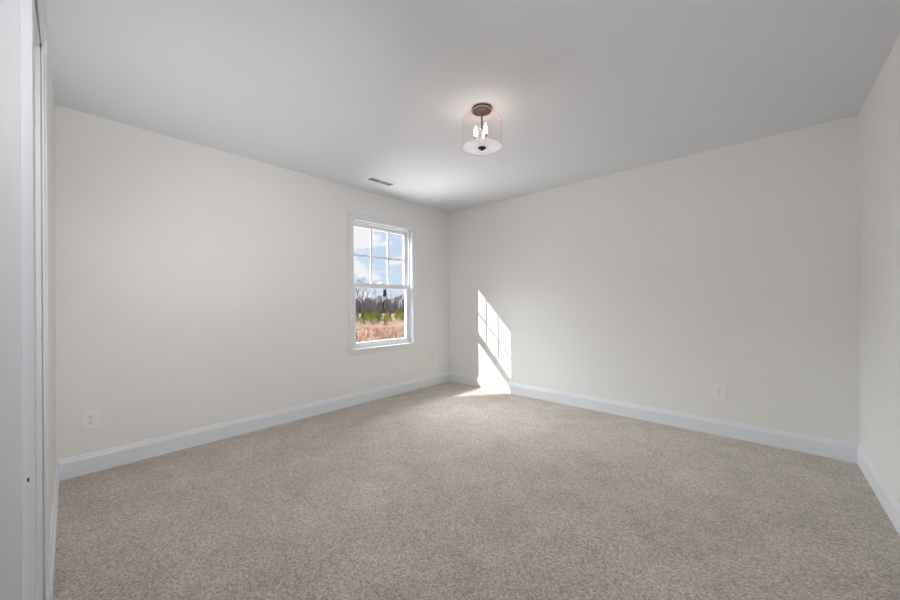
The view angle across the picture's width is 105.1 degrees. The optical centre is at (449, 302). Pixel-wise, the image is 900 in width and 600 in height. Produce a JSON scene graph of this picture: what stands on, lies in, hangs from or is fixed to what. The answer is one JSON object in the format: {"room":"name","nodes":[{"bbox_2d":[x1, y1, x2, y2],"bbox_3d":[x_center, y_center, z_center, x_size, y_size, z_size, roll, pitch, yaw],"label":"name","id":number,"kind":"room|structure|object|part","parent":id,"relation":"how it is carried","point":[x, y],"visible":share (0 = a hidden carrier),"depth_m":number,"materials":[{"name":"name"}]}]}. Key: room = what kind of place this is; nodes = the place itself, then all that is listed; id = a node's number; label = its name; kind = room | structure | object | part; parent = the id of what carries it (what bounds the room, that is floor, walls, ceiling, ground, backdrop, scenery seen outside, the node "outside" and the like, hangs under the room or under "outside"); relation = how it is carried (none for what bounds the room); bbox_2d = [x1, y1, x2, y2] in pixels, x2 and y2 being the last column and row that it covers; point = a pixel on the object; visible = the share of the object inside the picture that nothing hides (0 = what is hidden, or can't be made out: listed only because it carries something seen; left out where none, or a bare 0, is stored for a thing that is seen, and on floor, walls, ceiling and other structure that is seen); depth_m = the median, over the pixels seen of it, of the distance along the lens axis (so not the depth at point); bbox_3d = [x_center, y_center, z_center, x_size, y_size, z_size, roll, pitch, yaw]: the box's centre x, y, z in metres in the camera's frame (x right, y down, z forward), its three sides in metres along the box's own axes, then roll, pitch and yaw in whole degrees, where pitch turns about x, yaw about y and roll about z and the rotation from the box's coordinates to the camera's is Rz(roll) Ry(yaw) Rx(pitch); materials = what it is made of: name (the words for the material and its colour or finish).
{"room":"empty bedroom","nodes":[
{"label":"empty bedroom","id":0,"kind":"room"},
{"bbox_2d":[33,0,55,599],"bbox_3d":[-1.152,-0.070,0.883,3.894,2.440,0.115,0,0,42],"label":"wall","id":1,"kind":"structure","parent":0,"point":[50,94],"depth_m":1.56,"materials":[{"name":"paint"}]},
{"bbox_2d":[0,0,35,599],"bbox_3d":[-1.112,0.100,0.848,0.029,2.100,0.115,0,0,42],"label":"door","id":2,"kind":"structure","parent":1,"relation":"in","point":[17,330],"depth_m":0.86,"materials":[{"name":"paint"}]},
{"bbox_3d":[-1.116,0.100,0.851,0.018,2.100,0.115,0,0,42],"label":"frame","id":3,"kind":"part","parent":2,"relation":"part of","materials":[{"name":"paint"}]},
{"bbox_3d":[-1.076,0.444,0.879,0.001,0.060,0.012,0,0,42],"label":"strike plate","id":4,"kind":"part","parent":2,"relation":"part of","materials":[{"name":"paint"}]},
{"bbox_2d":[34,0,49,599],"bbox_3d":[-1.303,0.105,1.028,0.472,2.092,0.125,0,0,42],"label":"door","id":5,"kind":"structure","parent":1,"relation":"in","point":[40,5],"depth_m":1.18,"materials":[{"name":"paint"}]},
{"bbox_3d":[-1.310,0.127,1.025,0.378,2.048,0.112,0,0,42],"label":"frame","id":6,"kind":"part","parent":5,"relation":"part of","materials":[{"name":"paint"}]},
{"bbox_2d":[49,460,59,599],"bbox_3d":[-1.988,1.087,1.735,1.501,0.135,0.014,0,0,42],"label":"baseboard","id":7,"kind":"structure","parent":1,"relation":"attached to","point":[54,519],"depth_m":1.58,"materials":[{"name":"paint"}]},
{"bbox_2d":[54,104,448,459],"bbox_3d":[-1.913,-0.066,3.061,0.160,2.440,5.694,0,0,42],"label":"wall","id":8,"kind":"structure","parent":0,"point":[197,286],"depth_m":2.81,"materials":[{"name":"paint"}]},
{"bbox_2d":[81,409,99,430],"bbox_3d":[-2.443,0.796,2.345,0.010,0.127,0.089,0,0,42],"label":"electrical outlet","id":9,"kind":"object","parent":8,"relation":"attached to","point":[90,419],"visible":1,"depth_m":2.34,"materials":[{"name":"white plastic"}]},
{"bbox_2d":[57,372,448,480],"bbox_3d":[-1.276,1.083,3.627,0.014,0.135,3.776,0,0,42],"label":"baseboard","id":10,"kind":"structure","parent":8,"relation":"attached to","point":[71,467],"depth_m":2.88,"materials":[{"name":"paint"}]},
{"bbox_2d":[347,211,418,355],"bbox_3d":[-0.825,-0.208,4.220,0.165,1.600,1.051,0,0,42],"label":"window","id":11,"kind":"structure","parent":8,"relation":"in","point":[409,232],"depth_m":4.26,"materials":[{"name":"paint"}]},
{"bbox_3d":[-0.866,-0.547,4.256,0.028,0.754,0.839,0,0,42],"label":"sash","id":12,"kind":"part","parent":11,"relation":"part of","materials":[{"name":"white plastic"}]},
{"bbox_3d":[-0.834,0.142,4.229,0.028,0.732,0.839,0,0,42],"label":"sash","id":13,"kind":"part","parent":11,"relation":"part of","materials":[{"name":"white plastic"}]},
{"bbox_2d":[46,0,899,213],"bbox_3d":[-0.435,-1.354,1.714,4.169,0.120,5.694,0,0,42],"label":"ceiling","id":14,"kind":"structure","parent":0,"point":[345,92],"depth_m":1.99,"materials":[{"name":"paint"}]},
{"bbox_2d":[362,175,397,186],"bbox_3d":[-0.739,-1.288,3.681,0.164,0.008,0.370,0,0,42],"label":"ceiling vent","id":15,"kind":"object","parent":14,"relation":"in","point":[371,178],"visible":1,"depth_m":3.67,"materials":[{"name":"white metal"}]},
{"bbox_2d":[463,103,500,154],"bbox_3d":[0.214,-1.158,2.312,0.269,0.280,0.269,0,0,42],"label":"ceiling lamp","id":16,"kind":"object","parent":14,"relation":"attached to","point":[483,145],"visible":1,"depth_m":2.30,"materials":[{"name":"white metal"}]},
{"bbox_3d":[0.214,-1.158,2.312,0.011,0.230,0.011,0,0,42],"label":"stem","id":17,"kind":"part","parent":16,"relation":"part of","materials":[{"name":"brown metal"}]},
{"bbox_2d":[463,137,500,154],"bbox_3d":[0.215,-1.042,2.312,0.256,0.008,0.256,0,0,42],"label":"diffuser","id":18,"kind":"object","parent":16,"relation":"attached to","point":[483,145],"depth_m":2.29,"materials":[{"name":"white glass"}]},
{"bbox_2d":[53,381,899,599],"bbox_3d":[-0.421,1.206,1.714,4.169,0.120,5.694,0,0,42],"label":"floor","id":19,"kind":"structure","parent":0,"point":[449,490],"depth_m":1.85,"materials":[{"name":"carpet"}]},
{"bbox_2d":[448,115,859,443],"bbox_3d":[1.505,-0.085,3.727,4.009,2.440,0.115,0,0,42],"label":"wall","id":20,"kind":"structure","parent":0,"point":[736,267],"depth_m":3.08,"materials":[{"name":"paint"}]},
{"bbox_2d":[449,372,858,462],"bbox_3d":[1.425,1.068,3.717,3.894,0.135,0.014,0,0,42],"label":"baseboard","id":21,"kind":"structure","parent":20,"relation":"attached to","point":[825,447],"depth_m":3.08,"materials":[{"name":"paint"}]},
{"bbox_2d":[713,384,725,400],"bbox_3d":[2.292,0.765,2.933,0.089,0.127,0.010,0,0,42],"label":"electrical outlet","id":22,"kind":"object","parent":20,"relation":"attached to","point":[719,391],"visible":1,"depth_m":2.93,"materials":[{"name":"white plastic"}]},
{"bbox_2d":[858,35,899,501],"bbox_3d":[1.034,-0.082,0.310,0.115,2.440,5.579,0,0,42],"label":"wall","id":23,"kind":"structure","parent":0,"point":[879,116],"depth_m":1.98,"materials":[{"name":"paint"}]},
{"bbox_2d":[857,444,899,535],"bbox_3d":[1.598,1.067,1.021,0.014,0.135,3.776,0,0,42],"label":"baseboard","id":24,"kind":"structure","parent":23,"relation":"attached to","point":[886,497],"depth_m":1.94,"materials":[{"name":"paint"}]},
{"label":"outside","id":25,"kind":"structure","parent":0,"visible":0},
{"bbox_2d":[356,313,404,342],"bbox_3d":[-83.172,4.601,210.446,394.000,0.800,560.000,0,0,42],"label":"ground","id":26,"kind":"structure","parent":25,"point":[401,324],"depth_m":65.44,"materials":[{"name":"beige plant"}]},
{"bbox_2d":[356,278,365,312],"bbox_3d":[-26.579,-2.306,99.981,6.386,13.745,5.429,0,0,-44],"label":"bare tree","id":27,"kind":"object","parent":26,"relation":"on","point":[365,278],"visible":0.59,"depth_m":100.37,"materials":[{"name":"grey plant"}]},
{"bbox_2d":[356,281,365,315],"bbox_3d":[-27.991,-1.470,108.295,4.802,12.066,4.245,0,0,10],"label":"bare tree","id":28,"kind":"object","parent":26,"relation":"on","point":[359,281],"visible":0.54,"depth_m":108.60,"materials":[{"name":"grey plant"}]},
{"bbox_2d":[359,316,366,324],"bbox_3d":[-15.690,3.350,62.063,1.428,2.100,1.333,0,0,15],"label":"young pine","id":29,"kind":"object","parent":26,"relation":"on","point":[362,317],"visible":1,"depth_m":61.94,"materials":[{"name":"green plant"}]},
{"bbox_2d":[362,310,371,321],"bbox_3d":[-16.404,2.894,68.293,2.134,3.138,1.992,0,0,44],"label":"young pine","id":30,"kind":"object","parent":26,"relation":"on","point":[367,312],"visible":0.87,"depth_m":68.14,"materials":[{"name":"green plant"}]},
{"bbox_2d":[363,277,373,303],"bbox_3d":[-27.509,-2.157,116.247,6.248,13.446,5.311,0,0,-40],"label":"bare tree","id":31,"kind":"object","parent":26,"relation":"on","point":[364,277],"visible":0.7,"depth_m":116.66,"materials":[{"name":"grey plant"}]},
{"bbox_2d":[370,313,378,326],"bbox_3d":[-13.469,3.146,61.559,1.700,2.583,1.692,0,0,-36],"label":"young pine","id":32,"kind":"object","parent":26,"relation":"on","point":[374,316],"visible":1,"depth_m":61.37,"materials":[{"name":"green plant"}]},
{"bbox_2d":[371,289,379,309],"bbox_3d":[-23.980,-0.312,109.518,3.377,9.598,3.820,0,0,-36],"label":"bare tree","id":33,"kind":"object","parent":26,"relation":"on","point":[373,289],"visible":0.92,"depth_m":109.45,"materials":[{"name":"grey plant"}]},
{"bbox_2d":[356,326,404,341],"bbox_3d":[-6.868,4.029,42.054,31.425,1.204,37.670,0,0,-16],"label":"dry grass","id":34,"kind":"structure","parent":26,"relation":"on","point":[396,333],"depth_m":44.76,"materials":[{"name":"brown plant"}]},
{"bbox_2d":[356,294,404,312],"bbox_3d":[-27.892,0.471,156.675,99.252,8.651,109.985,0,0,42],"label":"woodland","id":35,"kind":"object","parent":26,"relation":"on","point":[382,303],"visible":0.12,"depth_m":134.34,"materials":[{"name":"grey plant"}]},
{"bbox_2d":[384,310,392,323],"bbox_3d":[-12.289,2.913,69.014,2.070,3.043,1.932,0,0,36],"label":"young pine","id":36,"kind":"object","parent":26,"relation":"on","point":[388,312],"visible":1,"depth_m":68.86,"materials":[{"name":"green plant"}]}
]}

